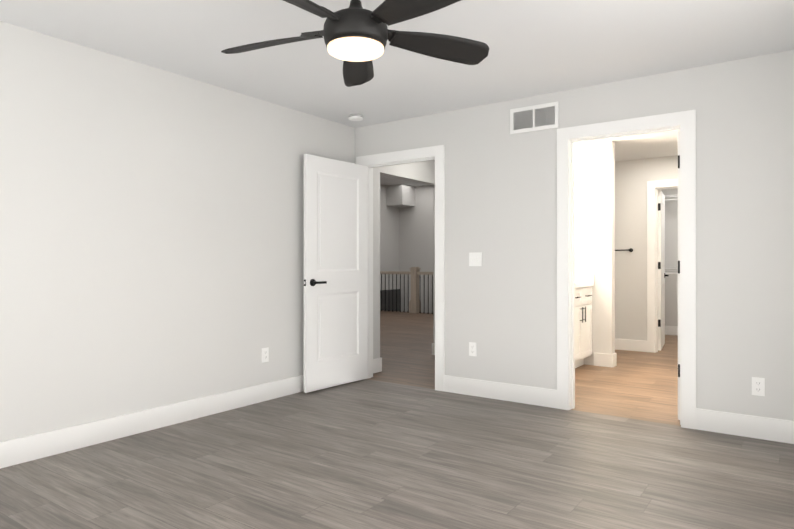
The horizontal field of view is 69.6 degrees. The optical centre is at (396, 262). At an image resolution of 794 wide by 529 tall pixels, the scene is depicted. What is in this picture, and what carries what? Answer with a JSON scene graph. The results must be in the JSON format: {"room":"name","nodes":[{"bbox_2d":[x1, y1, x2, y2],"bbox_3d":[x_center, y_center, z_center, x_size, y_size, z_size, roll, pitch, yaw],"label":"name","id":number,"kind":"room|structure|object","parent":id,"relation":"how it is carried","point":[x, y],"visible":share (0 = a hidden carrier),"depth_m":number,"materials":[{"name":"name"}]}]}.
{"room":"empty bedroom","nodes":[
{"label":"empty bedroom","id":0,"kind":"room"},
{"bbox_2d":[0,21,434,441],"bbox_3d":[-1.412,-0.097,4.277,0.115,2.440,6.565,0,0,35],"label":"wall","id":1,"kind":"structure","parent":0,"point":[151,237],"depth_m":3.78,"materials":[{"name":"paint"}]},
{"bbox_2d":[262,347,268,362],"bbox_3d":[-1.070,0.752,4.649,0.009,0.115,0.070,0,0,35],"label":"outlet","id":2,"kind":"object","parent":1,"relation":"attached to","point":[265,354],"visible":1,"depth_m":4.65,"materials":[{"name":"white plastic"}]},
{"bbox_2d":[0,326,793,468],"bbox_3d":[1.616,1.054,5.135,4.079,0.140,11.250,0,0,35],"label":"baseboard","id":3,"kind":"structure","parent":1,"relation":"attached to","point":[33,447],"depth_m":3.84,"materials":[{"name":"white wood"}]},
{"bbox_2d":[380,184,399,310],"bbox_3d":[-1.079,1.063,13.101,0.135,5.950,3.800,0,0,35],"label":"wall","id":4,"kind":"structure","parent":0,"point":[389,238],"depth_m":14.24,"materials":[{"name":"paint"}]},
{"bbox_2d":[0,310,793,528],"bbox_3d":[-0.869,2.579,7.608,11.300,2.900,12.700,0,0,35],"label":"floor","id":5,"kind":"structure","parent":0,"point":[398,441],"depth_m":3.14,"materials":[{"name":"grey wood"}]},
{"bbox_2d":[380,267,432,313],"bbox_3d":[0.106,0.621,13.117,3.000,1.035,0.190,0,0,35],"label":"stair railing","id":6,"kind":"object","parent":5,"relation":"on","point":[414,304],"visible":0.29,"depth_m":12.86,"materials":[{"name":"brown wood"}]},
{"bbox_2d":[575,285,593,367],"bbox_3d":[1.432,0.689,5.737,0.614,0.872,1.676,0,0,35],"label":"bathroom vanity","id":7,"kind":"object","parent":5,"relation":"on","point":[583,293],"depth_m":6.03,"materials":[{"name":"white wood"}]},
{"bbox_2d":[575,281,593,284],"bbox_3d":[1.421,0.233,5.739,0.596,0.040,1.686,0,0,35],"label":"countertop","id":8,"kind":"structure","parent":7,"relation":"on","point":[576,282],"depth_m":6.10,"materials":[{"name":"white stone"}]},
{"bbox_2d":[0,0,793,160],"bbox_3d":[1.379,-1.357,4.694,4.180,0.080,10.480,0,0,35],"label":"ceiling","id":9,"kind":"structure","parent":0,"point":[538,47],"depth_m":3.46,"materials":[{"name":"paint"}]},
{"bbox_2d":[221,0,488,86],"bbox_3d":[-0.206,-1.122,2.487,1.249,0.396,1.216,0,0,35],"label":"ceiling fan","id":10,"kind":"object","parent":9,"relation":"hanging from","point":[356,35],"visible":1,"depth_m":2.50,"materials":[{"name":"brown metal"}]},
{"bbox_2d":[348,114,362,120],"bbox_3d":[-0.369,-1.294,5.110,0.132,0.042,0.132,0,0,35],"label":"smoke detector","id":11,"kind":"object","parent":9,"relation":"attached to","point":[355,117],"visible":1,"depth_m":5.07,"materials":[{"name":"white plastic"}]},
{"bbox_2d":[380,175,425,185],"bbox_3d":[-1.110,-1.956,10.910,7.085,0.080,7.645,0,0,35],"label":"ceiling","id":12,"kind":"structure","parent":0,"point":[385,180],"depth_m":13.66,"materials":[{"name":"paint"}]},
{"bbox_2d":[387,184,414,206],"bbox_3d":[0.098,-1.659,14.263,0.480,0.500,0.550,0,0,35],"label":"soffit","id":13,"kind":"structure","parent":12,"relation":"attached to","point":[400,195],"depth_m":14.07,"materials":[{"name":"paint"}]},
{"bbox_2d":[399,185,432,312],"bbox_3d":[1.074,1.065,13.971,7.085,5.950,0.115,0,0,35],"label":"wall","id":14,"kind":"structure","parent":0,"point":[416,235],"depth_m":14.29,"materials":[{"name":"paint"}]},
{"bbox_2d":[433,186,434,342],"bbox_3d":[0.974,-0.093,6.678,1.215,2.440,0.115,0,0,35],"label":"wall","id":15,"kind":"structure","parent":0,"point":[433,264],"depth_m":6.98,"materials":[{"name":"paint"}]},
{"bbox_2d":[355,50,793,420],"bbox_3d":[1.232,-0.097,4.486,3.950,2.440,0.115,0,0,35],"label":"wall","id":16,"kind":"structure","parent":0,"point":[501,216],"depth_m":4.01,"materials":[{"name":"paint"}]},
{"bbox_2d":[304,154,367,392],"bbox_3d":[-0.549,0.093,5.198,0.150,2.034,0.805,0,0,35],"label":"hall door","id":17,"kind":"structure","parent":16,"relation":"in","point":[335,272],"depth_m":5.14,"materials":[{"name":"white wood"}]},
{"bbox_2d":[356,145,444,390],"bbox_3d":[0.049,0.050,5.329,0.985,2.150,0.151,0,0,35],"label":"door frame","id":18,"kind":"structure","parent":16,"relation":"attached to","point":[431,153],"depth_m":5.03,"materials":[{"name":"white wood"}]},
{"bbox_2d":[469,342,476,355],"bbox_3d":[0.639,0.734,4.831,0.070,0.115,0.009,0,0,35],"label":"electrical outlet","id":19,"kind":"object","parent":16,"relation":"attached to","point":[472,348],"visible":1,"depth_m":4.83,"materials":[{"name":"white plastic"}]},
{"bbox_2d":[469,252,481,265],"bbox_3d":[0.655,-0.026,4.814,0.116,0.115,0.020,0,0,35],"label":"switch plate","id":20,"kind":"object","parent":16,"relation":"attached to","point":[475,258],"visible":1,"depth_m":4.82,"materials":[{"name":"white plastic"}]},
{"bbox_2d":[510,101,558,133],"bbox_3d":[1.081,-1.139,4.517,0.398,0.200,0.012,0,0,35],"label":"air vent","id":21,"kind":"object","parent":16,"relation":"in","point":[534,118],"visible":1,"depth_m":4.51,"materials":[{"name":"grey metal"}]},
{"bbox_2d":[557,110,695,428],"bbox_3d":[1.662,0.048,4.180,0.955,2.150,0.151,0,0,35],"label":"door frame","id":22,"kind":"structure","parent":16,"relation":"attached to","point":[683,122],"depth_m":4.10,"materials":[{"name":"white wood"}]},
{"bbox_2d":[678,131,679,419],"bbox_3d":[2.211,0.092,4.327,0.143,2.034,0.774,0,0,35],"label":"bathroom door","id":23,"kind":"structure","parent":16,"relation":"in","point":[678,275],"depth_m":4.02,"materials":[{"name":"white wood"}]},
{"bbox_2d":[752,377,764,395],"bbox_3d":[2.303,0.791,3.646,0.070,0.115,0.009,0,0,35],"label":"electrical outlet","id":24,"kind":"object","parent":16,"relation":"attached to","point":[758,386],"visible":1,"depth_m":3.64,"materials":[{"name":"white plastic"}]},
{"bbox_2d":[575,140,614,364],"bbox_3d":[2.022,-0.093,6.422,0.790,2.440,0.115,0,0,35],"label":"wall","id":25,"kind":"structure","parent":0,"point":[595,208],"depth_m":6.23,"materials":[{"name":"paint"}]},
{"bbox_2d":[575,273,593,280],"bbox_3d":[1.907,0.165,6.421,0.596,0.100,0.012,0,0,35],"label":"backsplash","id":26,"kind":"structure","parent":25,"relation":"attached to","point":[578,276],"depth_m":6.30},
{"bbox_2d":[615,155,677,340],"bbox_3d":[3.380,-0.092,7.113,2.200,2.440,0.115,0,0,35],"label":"wall","id":27,"kind":"structure","parent":0,"point":[632,177],"depth_m":7.30,"materials":[{"name":"paint"}]},
{"bbox_2d":[647,179,677,352],"bbox_3d":[3.575,0.052,6.973,0.950,2.150,0.151,0,0,35],"label":"door frame","id":28,"kind":"structure","parent":27,"relation":"attached to","point":[654,187],"depth_m":7.16,"materials":[{"name":"white wood"}]},
{"bbox_2d":[658,190,668,350],"bbox_3d":[3.478,0.098,7.576,0.173,2.034,0.767,0,0,35],"label":"closet door","id":29,"kind":"structure","parent":27,"relation":"in","point":[661,270],"depth_m":7.33,"materials":[{"name":"white wood"}]},
{"bbox_2d":[661,188,677,325],"bbox_3d":[4.569,-0.089,8.783,2.200,2.440,0.115,0,0,35],"label":"wall","id":30,"kind":"structure","parent":0,"point":[671,261],"depth_m":8.92,"materials":[{"name":"paint"}]},
{"bbox_2d":[664,194,677,273],"bbox_3d":[4.442,-0.315,8.605,2.160,1.417,0.321,0,0,35],"label":"wire closet shelf","id":31,"kind":"object","parent":30,"relation":"attached to","point":[666,196],"visible":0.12,"depth_m":8.63,"materials":[{"name":"white"}]}
]}

